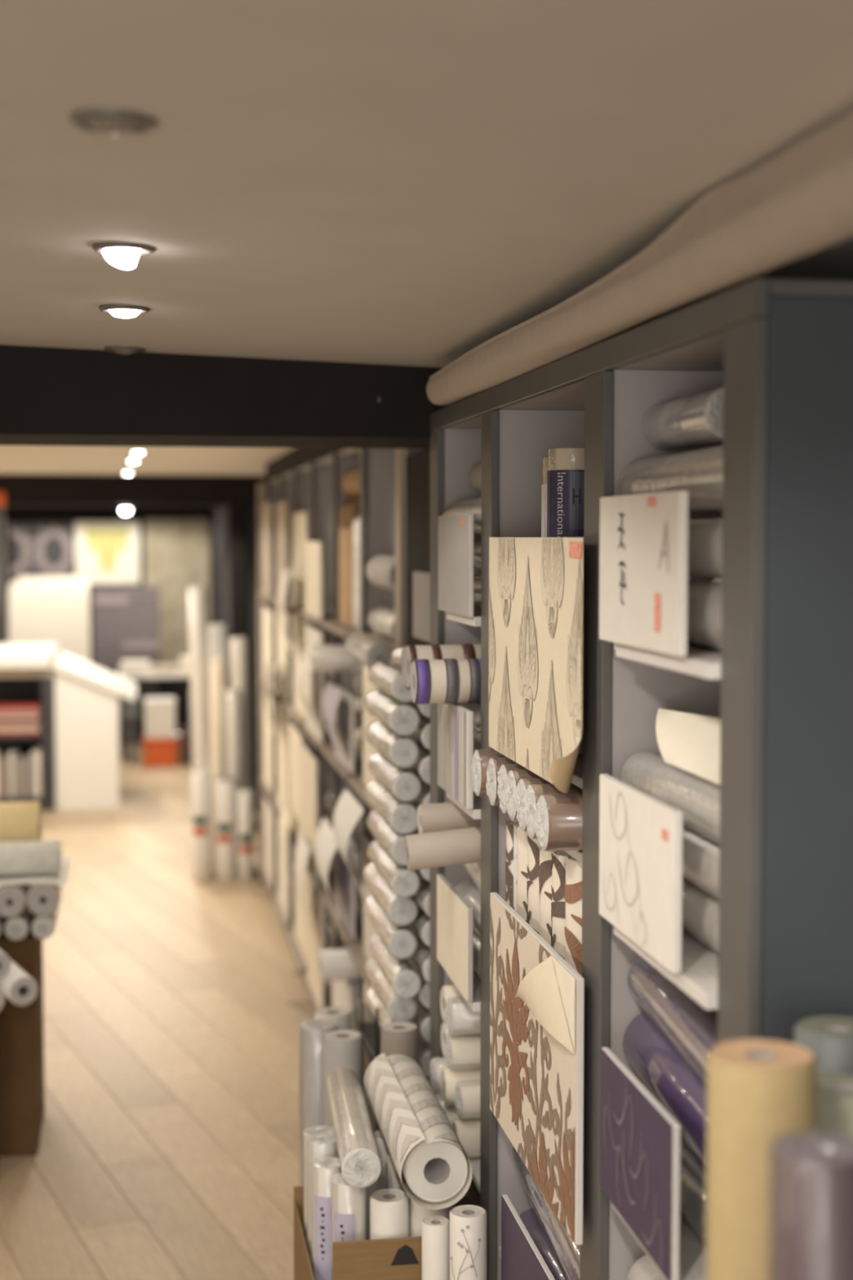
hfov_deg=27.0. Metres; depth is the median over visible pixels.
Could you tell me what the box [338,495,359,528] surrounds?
carton
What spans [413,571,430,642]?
board
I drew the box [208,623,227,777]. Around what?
roll
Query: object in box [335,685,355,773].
board
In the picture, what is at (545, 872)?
roll
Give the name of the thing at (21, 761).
book
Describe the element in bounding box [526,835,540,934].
roll
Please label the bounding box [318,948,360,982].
roll
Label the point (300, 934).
board
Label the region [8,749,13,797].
book
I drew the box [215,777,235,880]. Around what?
roll
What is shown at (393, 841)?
roll
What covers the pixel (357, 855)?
roll
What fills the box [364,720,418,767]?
roll
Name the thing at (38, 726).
magazine
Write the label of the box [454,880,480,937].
roll
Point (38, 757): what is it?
book
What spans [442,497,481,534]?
roll
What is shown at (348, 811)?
paper sheet
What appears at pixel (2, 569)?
wall pillar
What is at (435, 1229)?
roll
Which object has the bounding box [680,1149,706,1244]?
roll
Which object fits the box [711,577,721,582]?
roll
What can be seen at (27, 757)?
book
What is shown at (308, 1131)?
roll
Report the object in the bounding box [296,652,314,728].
paper sheet
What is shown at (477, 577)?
roll
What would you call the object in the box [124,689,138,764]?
table
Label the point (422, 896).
roll
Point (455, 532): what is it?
board
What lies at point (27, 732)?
magazine
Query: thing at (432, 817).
roll
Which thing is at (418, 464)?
shelving unit
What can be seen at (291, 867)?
roll
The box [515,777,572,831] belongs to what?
roll
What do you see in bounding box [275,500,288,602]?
board
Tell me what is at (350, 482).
roll
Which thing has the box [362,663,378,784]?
board
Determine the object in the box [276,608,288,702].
board
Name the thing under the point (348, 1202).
roll
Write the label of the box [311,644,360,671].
roll
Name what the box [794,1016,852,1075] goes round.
roll
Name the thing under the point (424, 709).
roll
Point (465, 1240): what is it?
print
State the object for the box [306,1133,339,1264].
roll
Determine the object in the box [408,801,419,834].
roll
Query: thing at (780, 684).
shelving unit
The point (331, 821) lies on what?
roll
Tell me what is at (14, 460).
ceiling
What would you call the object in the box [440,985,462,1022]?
roll
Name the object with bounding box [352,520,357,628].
roll
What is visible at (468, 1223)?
roll
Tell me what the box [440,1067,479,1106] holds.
roll
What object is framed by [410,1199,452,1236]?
roll
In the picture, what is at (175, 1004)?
floor
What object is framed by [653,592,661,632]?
print
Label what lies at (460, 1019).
roll
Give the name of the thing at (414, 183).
ceiling
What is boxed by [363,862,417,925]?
roll
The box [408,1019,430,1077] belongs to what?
roll
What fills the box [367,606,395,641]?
roll
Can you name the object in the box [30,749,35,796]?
book
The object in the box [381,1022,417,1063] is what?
roll
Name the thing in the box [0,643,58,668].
countertop
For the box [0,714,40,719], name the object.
magazine
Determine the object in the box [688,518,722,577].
roll
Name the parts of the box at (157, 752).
box lid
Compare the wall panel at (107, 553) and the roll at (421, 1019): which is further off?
the wall panel at (107, 553)
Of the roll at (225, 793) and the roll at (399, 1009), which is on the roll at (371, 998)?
the roll at (399, 1009)
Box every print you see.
[84,525,128,576]
[364,1055,468,1163]
[450,1225,480,1279]
[502,940,574,1243]
[505,819,515,909]
[602,791,648,951]
[604,1079,662,1268]
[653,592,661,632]
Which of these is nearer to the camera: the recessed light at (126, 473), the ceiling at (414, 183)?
the ceiling at (414, 183)
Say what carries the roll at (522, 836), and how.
on the shelving unit at (780, 684)
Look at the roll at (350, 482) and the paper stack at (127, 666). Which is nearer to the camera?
the roll at (350, 482)
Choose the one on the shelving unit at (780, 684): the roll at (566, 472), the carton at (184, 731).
the roll at (566, 472)
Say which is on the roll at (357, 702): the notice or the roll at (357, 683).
the roll at (357, 683)
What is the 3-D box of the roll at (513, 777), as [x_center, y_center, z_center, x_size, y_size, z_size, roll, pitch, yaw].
[0.351,0.250,2.917,0.440,0.084,0.084,-1,3,-9]
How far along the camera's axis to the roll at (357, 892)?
6.11 m
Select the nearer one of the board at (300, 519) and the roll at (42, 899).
the roll at (42, 899)
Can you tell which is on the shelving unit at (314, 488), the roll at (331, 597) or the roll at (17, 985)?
the roll at (331, 597)
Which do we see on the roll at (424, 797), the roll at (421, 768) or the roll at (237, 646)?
the roll at (421, 768)
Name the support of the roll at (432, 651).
on the roll at (475, 708)
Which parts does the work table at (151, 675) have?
leg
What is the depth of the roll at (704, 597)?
2.11 m
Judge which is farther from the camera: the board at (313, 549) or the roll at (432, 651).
the board at (313, 549)
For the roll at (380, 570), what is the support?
on the shelving unit at (314, 488)
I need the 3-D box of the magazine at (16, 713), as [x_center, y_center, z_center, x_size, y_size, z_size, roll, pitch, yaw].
[-2.866,0.507,12.430,0.330,0.020,0.240,-1,3,-9]
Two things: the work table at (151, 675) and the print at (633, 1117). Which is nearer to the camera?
the print at (633, 1117)
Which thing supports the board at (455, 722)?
attached to the shelving unit at (780, 684)
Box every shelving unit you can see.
[214,506,258,813]
[258,447,429,1031]
[406,448,430,1084]
[430,277,852,1279]
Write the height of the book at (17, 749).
0.330 m
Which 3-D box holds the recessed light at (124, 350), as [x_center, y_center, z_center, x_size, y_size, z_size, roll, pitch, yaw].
[-0.619,-0.594,3.655,0.086,0.015,0.086,-1,3,-9]
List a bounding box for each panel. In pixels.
[8,521,73,577]
[8,576,90,663]
[74,521,139,584]
[143,518,210,666]
[488,537,583,794]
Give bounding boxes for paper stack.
[121,659,150,673]
[151,664,178,673]
[179,656,190,672]
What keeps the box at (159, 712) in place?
on the box at (157, 752)
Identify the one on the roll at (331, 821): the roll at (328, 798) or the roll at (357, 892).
the roll at (328, 798)
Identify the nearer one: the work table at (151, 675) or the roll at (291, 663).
the roll at (291, 663)
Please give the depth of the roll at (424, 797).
4.03 m
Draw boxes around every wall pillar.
[0,506,6,643]
[226,505,249,766]
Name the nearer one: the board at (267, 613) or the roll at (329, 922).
the roll at (329, 922)
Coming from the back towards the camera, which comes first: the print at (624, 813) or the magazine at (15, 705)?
the magazine at (15, 705)
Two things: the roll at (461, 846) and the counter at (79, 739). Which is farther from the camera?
the counter at (79, 739)
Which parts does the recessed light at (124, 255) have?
bulb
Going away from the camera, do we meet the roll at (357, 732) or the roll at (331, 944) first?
the roll at (357, 732)
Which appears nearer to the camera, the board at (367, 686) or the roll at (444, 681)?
the roll at (444, 681)
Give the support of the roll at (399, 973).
on the roll at (399, 1009)
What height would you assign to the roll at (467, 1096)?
0.075 m
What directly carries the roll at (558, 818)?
on the shelving unit at (780, 684)
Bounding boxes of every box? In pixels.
[0,912,44,1156]
[142,734,177,766]
[143,697,175,739]
[293,1186,422,1279]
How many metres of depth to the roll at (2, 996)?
4.98 m
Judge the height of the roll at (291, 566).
0.091 m
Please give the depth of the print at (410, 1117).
3.40 m
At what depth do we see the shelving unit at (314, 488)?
6.38 m
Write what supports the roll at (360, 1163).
on the roll at (348, 1202)
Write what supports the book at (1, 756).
on the counter at (79, 739)
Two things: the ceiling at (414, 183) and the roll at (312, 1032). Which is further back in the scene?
the roll at (312, 1032)
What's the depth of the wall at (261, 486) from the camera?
9.62 m
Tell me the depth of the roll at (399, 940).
4.12 m
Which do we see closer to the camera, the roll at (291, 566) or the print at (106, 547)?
the roll at (291, 566)
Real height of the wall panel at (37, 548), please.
0.528 m
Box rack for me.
[357,978,430,1130]
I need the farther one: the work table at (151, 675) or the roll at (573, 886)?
the work table at (151, 675)
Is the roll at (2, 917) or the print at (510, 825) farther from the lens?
the roll at (2, 917)
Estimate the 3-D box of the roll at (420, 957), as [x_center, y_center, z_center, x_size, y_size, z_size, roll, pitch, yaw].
[-0.011,0.729,4.203,0.077,0.072,0.437,-1,3,-9]
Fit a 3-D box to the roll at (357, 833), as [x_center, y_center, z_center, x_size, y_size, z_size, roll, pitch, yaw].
[-0.164,0.701,5.987,0.091,0.091,0.530,-1,3,-9]
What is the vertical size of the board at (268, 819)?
0.380 m
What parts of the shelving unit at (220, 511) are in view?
post, post, post, panel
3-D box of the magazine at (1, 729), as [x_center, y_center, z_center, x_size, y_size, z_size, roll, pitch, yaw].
[-2.866,0.616,12.441,0.312,0.020,0.230,-1,3,-9]
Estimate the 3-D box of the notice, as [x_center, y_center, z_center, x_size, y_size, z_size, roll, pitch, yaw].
[-2.699,-0.877,11.061,0.156,0.095,0.028,-1,3,-9]
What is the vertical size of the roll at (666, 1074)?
0.137 m
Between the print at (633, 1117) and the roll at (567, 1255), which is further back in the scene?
the roll at (567, 1255)
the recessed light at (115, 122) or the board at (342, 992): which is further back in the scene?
the board at (342, 992)
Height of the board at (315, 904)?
0.440 m
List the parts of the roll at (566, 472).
label panel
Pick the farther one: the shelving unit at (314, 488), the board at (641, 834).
the shelving unit at (314, 488)
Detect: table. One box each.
[117,666,190,760]
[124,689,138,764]
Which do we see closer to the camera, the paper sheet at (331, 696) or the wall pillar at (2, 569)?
the paper sheet at (331, 696)
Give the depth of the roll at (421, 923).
4.05 m
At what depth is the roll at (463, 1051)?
3.62 m
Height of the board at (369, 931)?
0.360 m
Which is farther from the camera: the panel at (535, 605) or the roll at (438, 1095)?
the roll at (438, 1095)
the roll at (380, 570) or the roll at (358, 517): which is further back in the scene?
the roll at (358, 517)
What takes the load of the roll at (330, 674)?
on the roll
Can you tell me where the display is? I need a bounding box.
[91,586,159,744]
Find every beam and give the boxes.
[0,344,477,448]
[0,474,278,506]
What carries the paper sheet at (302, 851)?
on the shelving unit at (314, 488)
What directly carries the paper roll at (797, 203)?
on the shelving unit at (780, 684)
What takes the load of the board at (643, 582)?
attached to the shelving unit at (780, 684)
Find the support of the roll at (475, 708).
on the roll at (477, 745)
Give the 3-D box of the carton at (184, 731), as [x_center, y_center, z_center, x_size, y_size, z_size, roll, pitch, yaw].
[-2.028,0.886,14.919,0.080,0.300,0.250,-1,3,-9]
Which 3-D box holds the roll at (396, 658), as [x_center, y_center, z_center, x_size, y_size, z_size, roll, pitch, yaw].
[-0.016,0.059,4.200,0.076,0.072,0.447,-1,3,-9]
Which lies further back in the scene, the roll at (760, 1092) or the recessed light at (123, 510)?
the recessed light at (123, 510)
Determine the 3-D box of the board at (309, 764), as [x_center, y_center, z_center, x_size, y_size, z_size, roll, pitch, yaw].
[-0.444,0.657,6.756,0.011,0.460,0.560,-1,3,-9]
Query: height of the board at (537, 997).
0.383 m
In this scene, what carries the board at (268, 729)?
on the shelving unit at (314, 488)
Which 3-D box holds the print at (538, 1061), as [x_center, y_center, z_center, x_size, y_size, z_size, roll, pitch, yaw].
[0.168,0.668,2.755,0.001,0.346,0.501,-1,3,-9]
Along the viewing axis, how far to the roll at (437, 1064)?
3.72 m
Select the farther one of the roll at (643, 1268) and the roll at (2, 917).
the roll at (2, 917)
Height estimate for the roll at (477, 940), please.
0.073 m
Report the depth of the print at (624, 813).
2.23 m
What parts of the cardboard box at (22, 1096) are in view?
box lid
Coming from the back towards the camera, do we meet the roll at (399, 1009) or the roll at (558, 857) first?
the roll at (399, 1009)
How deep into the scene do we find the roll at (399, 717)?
4.04 m
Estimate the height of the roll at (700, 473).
0.075 m
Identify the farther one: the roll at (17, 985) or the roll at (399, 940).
the roll at (17, 985)
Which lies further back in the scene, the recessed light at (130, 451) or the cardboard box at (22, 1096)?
the recessed light at (130, 451)
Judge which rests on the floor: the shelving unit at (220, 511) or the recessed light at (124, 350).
the shelving unit at (220, 511)
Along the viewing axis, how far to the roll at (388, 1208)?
3.29 m
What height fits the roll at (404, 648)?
0.082 m
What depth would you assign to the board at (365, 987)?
5.44 m
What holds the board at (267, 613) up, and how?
on the shelving unit at (314, 488)
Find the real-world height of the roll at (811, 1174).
1.129 m
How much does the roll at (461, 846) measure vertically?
0.106 m
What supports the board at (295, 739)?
on the shelving unit at (314, 488)
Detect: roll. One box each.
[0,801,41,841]
[0,840,61,875]
[0,884,31,917]
[0,914,5,933]
[0,949,10,979]
[0,959,37,1005]
[0,989,4,1009]
[4,888,32,940]
[26,883,62,915]
[31,893,61,939]
[187,585,209,771]
[190,697,192,764]
[191,770,213,880]
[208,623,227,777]
[208,640,208,667]
[208,657,225,873]
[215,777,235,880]
[225,688,242,876]
[229,637,249,789]
[237,789,253,880]
[288,561,293,577]
[288,656,293,670]
[289,862,294,881]
[299,1018,338,1186]
[303,1125,335,1248]
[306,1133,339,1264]
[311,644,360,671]
[311,1155,342,1279]
[315,1006,351,1030]
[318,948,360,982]
[323,790,339,817]
[323,1030,362,1127]
[324,913,333,942]
[325,671,333,679]
[326,1066,381,1187]
[328,593,332,608]
[328,816,333,829]
[328,939,333,949]
[331,1173,366,1279]
[341,467,359,497]
[345,630,393,668]
[351,982,360,1021]
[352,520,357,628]
[353,673,360,695]
[354,1013,359,1032]
[355,698,360,728]
[355,727,360,751]
[355,825,360,846]
[355,850,360,884]
[355,878,360,905]
[356,516,368,630]
[359,996,379,1133]
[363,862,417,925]
[363,893,416,958]
[363,1053,472,1209]
[364,688,419,736]
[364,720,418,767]
[364,777,417,834]
[364,955,416,1022]
[364,984,408,1030]
[366,554,395,591]
[366,1157,387,1239]
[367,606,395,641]
[367,751,421,801]
[367,809,410,864]
[367,840,419,897]
[368,661,411,702]
[368,933,421,998]
[369,1188,408,1239]
[373,1129,389,1162]
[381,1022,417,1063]
[386,1152,410,1236]
[391,645,406,669]
[401,646,405,684]
[404,644,480,689]
[404,700,430,717]
[404,826,480,870]
[406,735,430,785]
[407,711,430,749]
[407,924,430,982]
[407,956,430,1008]
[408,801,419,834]
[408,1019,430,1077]
[409,658,480,704]
[409,832,430,880]
[409,896,430,946]
[410,776,430,808]
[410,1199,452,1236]
[411,995,430,1042]
[412,870,430,916]
[417,802,480,833]
[422,1216,449,1279]
[426,109,852,404]
[429,1057,448,1093]
[435,1093,454,1107]
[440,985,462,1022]
[440,1021,448,1056]
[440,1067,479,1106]
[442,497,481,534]
[442,1106,475,1125]
[444,997,480,1035]
[444,1033,480,1070]
[449,1204,487,1279]
[452,1118,479,1157]
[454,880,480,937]
[454,1080,479,1119]
[463,862,480,893]
[465,703,480,743]
[469,460,481,493]
[471,749,507,796]
[473,537,481,572]
[473,573,481,608]
[473,740,480,754]
[473,929,480,978]
[485,757,518,805]
[497,764,528,813]
[505,769,542,821]
[505,819,519,911]
[511,1145,580,1279]
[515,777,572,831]
[515,825,528,923]
[519,1208,565,1279]
[523,783,582,839]
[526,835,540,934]
[534,793,582,851]
[538,846,555,946]
[541,454,548,537]
[546,445,584,756]
[551,850,569,959]
[564,855,582,976]
[620,445,723,510]
[621,751,719,843]
[622,1010,706,1168]
[626,955,717,1088]
[626,1254,664,1279]
[643,386,724,451]
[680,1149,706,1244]
[681,876,719,953]
[682,823,719,899]
[687,579,721,650]
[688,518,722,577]
[706,1039,817,1279]
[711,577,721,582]
[768,1132,852,1279]
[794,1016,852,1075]
[816,1074,852,1138]
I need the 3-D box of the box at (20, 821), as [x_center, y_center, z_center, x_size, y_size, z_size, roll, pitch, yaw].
[-1.472,0.613,5.609,0.495,0.197,0.197,-1,3,-9]
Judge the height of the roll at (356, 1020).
0.091 m
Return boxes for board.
[262,502,272,596]
[262,606,273,687]
[262,690,273,793]
[263,797,274,888]
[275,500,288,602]
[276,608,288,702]
[276,702,289,814]
[277,817,289,923]
[288,723,303,839]
[293,511,307,609]
[293,613,307,719]
[293,845,306,964]
[301,744,319,887]
[305,541,323,618]
[306,625,324,742]
[306,871,324,1008]
[331,980,354,1031]
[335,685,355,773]
[335,837,355,938]
[338,527,352,626]
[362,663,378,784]
[363,836,377,960]
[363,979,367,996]
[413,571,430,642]
[436,873,473,1001]
[438,513,474,617]
[438,702,473,809]
[488,892,584,1244]
[501,1194,555,1279]
[599,490,688,657]
[599,773,683,973]
[600,1047,680,1279]
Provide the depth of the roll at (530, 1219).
3.05 m
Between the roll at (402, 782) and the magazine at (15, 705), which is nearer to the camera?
the roll at (402, 782)
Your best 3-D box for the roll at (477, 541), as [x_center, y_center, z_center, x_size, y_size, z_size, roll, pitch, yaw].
[0.133,-0.167,3.511,0.071,0.071,0.425,-1,3,-9]
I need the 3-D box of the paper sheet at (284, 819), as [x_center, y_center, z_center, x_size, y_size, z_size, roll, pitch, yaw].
[-0.611,0.872,7.579,0.030,0.300,0.430,-1,3,-9]
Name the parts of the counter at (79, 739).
cabinet frame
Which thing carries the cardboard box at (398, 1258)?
on the floor
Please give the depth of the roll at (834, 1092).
1.67 m
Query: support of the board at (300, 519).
on the shelving unit at (314, 488)
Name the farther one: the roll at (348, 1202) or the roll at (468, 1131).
the roll at (468, 1131)
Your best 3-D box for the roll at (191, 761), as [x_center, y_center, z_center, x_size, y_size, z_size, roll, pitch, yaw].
[-1.955,0.726,14.896,0.051,0.619,0.050,-1,3,-9]
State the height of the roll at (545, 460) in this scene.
0.491 m
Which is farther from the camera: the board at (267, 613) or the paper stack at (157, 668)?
the paper stack at (157, 668)
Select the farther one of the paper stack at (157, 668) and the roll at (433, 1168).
the paper stack at (157, 668)
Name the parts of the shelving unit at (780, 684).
post, panel, shelf, shelf, shelf, shelf, post, shelf, panel, shelf, shelf, ceiling panel, post, rail, panel, shelf, shelf, shelf, post, panel, panel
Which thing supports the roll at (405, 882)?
on the roll at (402, 911)
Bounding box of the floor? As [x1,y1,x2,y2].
[0,734,315,1279]
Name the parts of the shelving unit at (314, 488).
shelf, shelf, shelf, shelf, post, shelf, panel, post, shelf, shelf, shelf, panel, shelf, shelf, shelf, shelf, post, rail, panel, post, ceiling panel, shelf, shelf, shelf, shelf, panel, post, shelf, shelf, shelf, panel, shelf, shelf, post, shelf, panel, post, panel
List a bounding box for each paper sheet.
[0,856,71,887]
[262,657,275,737]
[276,568,291,653]
[278,803,290,885]
[294,831,310,942]
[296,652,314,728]
[315,817,339,920]
[321,682,342,760]
[333,788,364,897]
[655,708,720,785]
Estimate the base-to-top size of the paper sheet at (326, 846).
0.270 m
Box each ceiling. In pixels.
[0,0,852,367]
[0,444,341,475]
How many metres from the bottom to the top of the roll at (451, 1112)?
0.075 m
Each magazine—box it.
[0,702,41,709]
[0,707,40,712]
[0,709,41,715]
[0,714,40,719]
[0,715,41,722]
[0,720,40,724]
[0,721,41,728]
[0,726,40,731]
[0,727,41,734]
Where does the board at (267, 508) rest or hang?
on the shelving unit at (314, 488)
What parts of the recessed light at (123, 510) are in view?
bulb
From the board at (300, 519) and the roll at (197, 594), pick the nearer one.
the board at (300, 519)
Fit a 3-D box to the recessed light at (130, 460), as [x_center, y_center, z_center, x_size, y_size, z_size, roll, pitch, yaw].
[-1.495,-0.912,9.060,0.086,0.015,0.086,-1,3,-9]
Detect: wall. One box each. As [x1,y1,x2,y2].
[4,506,215,734]
[257,482,272,886]
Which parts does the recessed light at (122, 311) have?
bulb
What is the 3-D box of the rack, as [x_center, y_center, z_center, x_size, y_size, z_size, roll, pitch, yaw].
[-0.058,0.838,4.287,0.162,1.630,0.470,-1,3,-9]
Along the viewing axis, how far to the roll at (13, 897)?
5.37 m
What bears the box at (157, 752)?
on the floor
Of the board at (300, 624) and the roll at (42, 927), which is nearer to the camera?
the roll at (42, 927)
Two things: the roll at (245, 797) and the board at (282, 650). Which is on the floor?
the roll at (245, 797)
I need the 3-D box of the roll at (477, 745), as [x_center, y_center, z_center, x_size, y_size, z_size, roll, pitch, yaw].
[0.135,0.261,3.527,0.080,0.079,0.415,-1,3,-9]
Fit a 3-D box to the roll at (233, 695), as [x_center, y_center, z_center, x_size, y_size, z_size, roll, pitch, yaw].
[-1.074,0.796,9.949,0.097,1.054,0.089,-1,3,-9]
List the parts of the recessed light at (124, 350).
bulb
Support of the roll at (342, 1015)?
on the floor
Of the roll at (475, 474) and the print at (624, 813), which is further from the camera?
the roll at (475, 474)
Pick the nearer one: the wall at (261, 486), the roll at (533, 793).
the roll at (533, 793)
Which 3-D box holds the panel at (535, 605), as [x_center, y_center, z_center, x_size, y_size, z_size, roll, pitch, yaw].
[0.147,0.023,2.781,0.034,0.366,0.660,-1,3,-9]
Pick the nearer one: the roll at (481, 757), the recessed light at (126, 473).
the roll at (481, 757)
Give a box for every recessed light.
[70,108,157,135]
[92,241,155,269]
[98,304,150,318]
[104,345,146,355]
[117,505,133,513]
[120,471,134,474]
[124,459,141,462]
[128,450,147,453]
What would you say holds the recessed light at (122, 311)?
in the ceiling at (414, 183)
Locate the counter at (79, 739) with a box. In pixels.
[0,643,136,810]
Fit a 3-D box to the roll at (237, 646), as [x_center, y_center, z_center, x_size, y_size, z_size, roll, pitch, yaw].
[-1.052,0.650,10.056,0.118,1.325,0.099,-1,3,-9]
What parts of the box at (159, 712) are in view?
carton lid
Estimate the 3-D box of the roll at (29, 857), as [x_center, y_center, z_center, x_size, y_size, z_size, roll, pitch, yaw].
[-1.391,0.673,5.454,0.525,0.103,0.102,-1,3,-9]
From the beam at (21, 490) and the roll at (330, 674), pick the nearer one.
the roll at (330, 674)
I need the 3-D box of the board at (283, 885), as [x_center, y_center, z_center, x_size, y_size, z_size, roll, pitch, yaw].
[-0.673,1.074,8.367,0.011,0.400,0.560,-1,3,-9]
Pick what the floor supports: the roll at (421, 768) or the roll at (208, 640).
the roll at (208, 640)
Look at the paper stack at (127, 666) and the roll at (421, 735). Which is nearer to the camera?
the roll at (421, 735)
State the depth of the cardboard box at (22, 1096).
5.45 m
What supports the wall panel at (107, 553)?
attached to the wall at (179, 688)
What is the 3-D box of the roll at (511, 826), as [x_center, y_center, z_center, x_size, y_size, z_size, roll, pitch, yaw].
[0.183,0.567,3.179,0.086,0.497,0.085,-1,3,-9]
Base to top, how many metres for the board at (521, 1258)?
0.352 m
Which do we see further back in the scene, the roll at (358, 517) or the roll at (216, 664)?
the roll at (216, 664)
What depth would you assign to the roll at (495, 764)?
3.04 m
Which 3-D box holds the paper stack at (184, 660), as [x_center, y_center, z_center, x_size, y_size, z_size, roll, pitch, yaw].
[-2.012,0.209,15.339,0.220,0.120,0.350,-1,3,-9]
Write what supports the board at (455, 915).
attached to the shelving unit at (780, 684)
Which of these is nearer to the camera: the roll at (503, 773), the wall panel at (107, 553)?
the roll at (503, 773)
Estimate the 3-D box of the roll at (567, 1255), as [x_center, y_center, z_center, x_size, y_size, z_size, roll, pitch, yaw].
[0.241,0.952,2.896,0.103,0.141,0.594,0,3,-8]
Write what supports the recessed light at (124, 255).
in the ceiling at (414, 183)
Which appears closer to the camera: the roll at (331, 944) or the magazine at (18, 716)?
the roll at (331, 944)
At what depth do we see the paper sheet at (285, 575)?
7.36 m
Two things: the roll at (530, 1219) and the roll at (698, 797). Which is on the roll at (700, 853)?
the roll at (698, 797)
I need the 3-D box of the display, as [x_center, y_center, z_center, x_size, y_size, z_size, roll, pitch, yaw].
[-2.751,0.231,16.297,0.603,1.447,0.226,-1,3,-9]
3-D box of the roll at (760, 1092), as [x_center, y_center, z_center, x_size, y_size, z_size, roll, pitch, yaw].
[0.306,0.940,1.653,0.100,1.128,0.099,-1,3,-9]
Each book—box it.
[0,755,3,797]
[2,752,8,797]
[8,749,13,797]
[13,746,20,797]
[18,755,25,797]
[24,751,30,796]
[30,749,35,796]
[35,746,42,796]
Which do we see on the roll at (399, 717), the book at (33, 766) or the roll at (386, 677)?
the roll at (386, 677)
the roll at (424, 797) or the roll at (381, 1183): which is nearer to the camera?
the roll at (381, 1183)
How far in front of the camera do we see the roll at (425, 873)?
4.03 m
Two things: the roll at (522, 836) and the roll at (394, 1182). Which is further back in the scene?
the roll at (394, 1182)
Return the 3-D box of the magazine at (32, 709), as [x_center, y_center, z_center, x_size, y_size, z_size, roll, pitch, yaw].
[-2.866,0.484,12.434,0.312,0.020,0.230,-1,3,-9]
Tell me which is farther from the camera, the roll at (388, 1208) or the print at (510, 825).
the roll at (388, 1208)
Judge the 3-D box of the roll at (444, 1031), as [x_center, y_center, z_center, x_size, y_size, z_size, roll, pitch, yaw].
[0.194,0.835,3.755,0.320,0.076,0.074,-1,3,-9]
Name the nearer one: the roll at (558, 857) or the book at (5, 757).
the roll at (558, 857)
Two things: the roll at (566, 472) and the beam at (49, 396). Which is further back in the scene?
the beam at (49, 396)
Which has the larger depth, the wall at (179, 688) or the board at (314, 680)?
the wall at (179, 688)
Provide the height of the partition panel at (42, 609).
1.580 m
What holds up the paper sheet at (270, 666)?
hanging from the shelving unit at (314, 488)
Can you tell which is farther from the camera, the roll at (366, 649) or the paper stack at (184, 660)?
the paper stack at (184, 660)
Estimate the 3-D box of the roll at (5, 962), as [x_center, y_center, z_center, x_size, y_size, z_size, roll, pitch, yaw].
[-1.308,0.890,5.135,0.085,0.111,0.397,-2,4,-32]
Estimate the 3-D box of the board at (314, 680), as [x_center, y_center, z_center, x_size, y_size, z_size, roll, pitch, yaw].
[-0.424,0.158,6.730,0.011,0.400,0.560,-1,3,-9]
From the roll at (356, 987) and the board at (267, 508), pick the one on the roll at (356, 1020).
the roll at (356, 987)
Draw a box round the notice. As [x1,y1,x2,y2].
[0,491,5,506]
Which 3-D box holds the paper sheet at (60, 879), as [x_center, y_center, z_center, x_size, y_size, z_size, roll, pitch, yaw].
[-1.378,0.728,5.582,0.500,0.014,0.500,-1,3,-9]
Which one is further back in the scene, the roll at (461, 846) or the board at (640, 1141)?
the roll at (461, 846)
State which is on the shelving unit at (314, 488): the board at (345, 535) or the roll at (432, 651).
the board at (345, 535)
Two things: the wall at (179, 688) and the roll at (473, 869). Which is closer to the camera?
the roll at (473, 869)
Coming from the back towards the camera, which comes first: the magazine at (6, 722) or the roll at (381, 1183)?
the magazine at (6, 722)
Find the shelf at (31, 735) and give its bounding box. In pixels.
[0,724,42,739]
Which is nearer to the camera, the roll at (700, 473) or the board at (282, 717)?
the roll at (700, 473)
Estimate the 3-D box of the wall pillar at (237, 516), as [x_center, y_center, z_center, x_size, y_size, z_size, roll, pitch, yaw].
[-1.234,0.175,11.633,0.120,2.100,0.460,-1,3,-9]
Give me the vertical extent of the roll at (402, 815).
0.072 m
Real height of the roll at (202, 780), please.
0.599 m
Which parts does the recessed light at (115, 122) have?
bulb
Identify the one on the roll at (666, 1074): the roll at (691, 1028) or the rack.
the roll at (691, 1028)
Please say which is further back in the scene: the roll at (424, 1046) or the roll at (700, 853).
the roll at (424, 1046)
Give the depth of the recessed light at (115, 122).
1.63 m
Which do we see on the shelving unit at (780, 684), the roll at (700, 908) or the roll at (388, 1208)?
the roll at (700, 908)
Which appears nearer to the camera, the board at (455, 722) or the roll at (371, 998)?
the board at (455, 722)
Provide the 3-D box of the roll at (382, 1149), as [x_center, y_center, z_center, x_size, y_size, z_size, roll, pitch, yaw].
[-0.078,1.273,3.675,0.071,0.511,0.071,-1,3,-9]
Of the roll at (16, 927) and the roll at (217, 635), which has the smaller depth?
the roll at (16, 927)
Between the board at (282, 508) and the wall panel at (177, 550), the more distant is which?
the wall panel at (177, 550)
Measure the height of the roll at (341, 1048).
0.734 m
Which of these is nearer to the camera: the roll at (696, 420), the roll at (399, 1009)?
the roll at (696, 420)
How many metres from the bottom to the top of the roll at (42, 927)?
0.072 m
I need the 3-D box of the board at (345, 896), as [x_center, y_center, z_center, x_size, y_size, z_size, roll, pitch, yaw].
[-0.269,0.788,5.884,0.011,0.300,0.470,-1,3,-9]
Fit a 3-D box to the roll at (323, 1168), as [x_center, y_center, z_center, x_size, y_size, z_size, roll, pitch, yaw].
[-0.189,1.271,3.432,0.065,0.540,0.067,-1,3,-9]
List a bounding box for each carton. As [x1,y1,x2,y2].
[179,726,190,764]
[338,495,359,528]

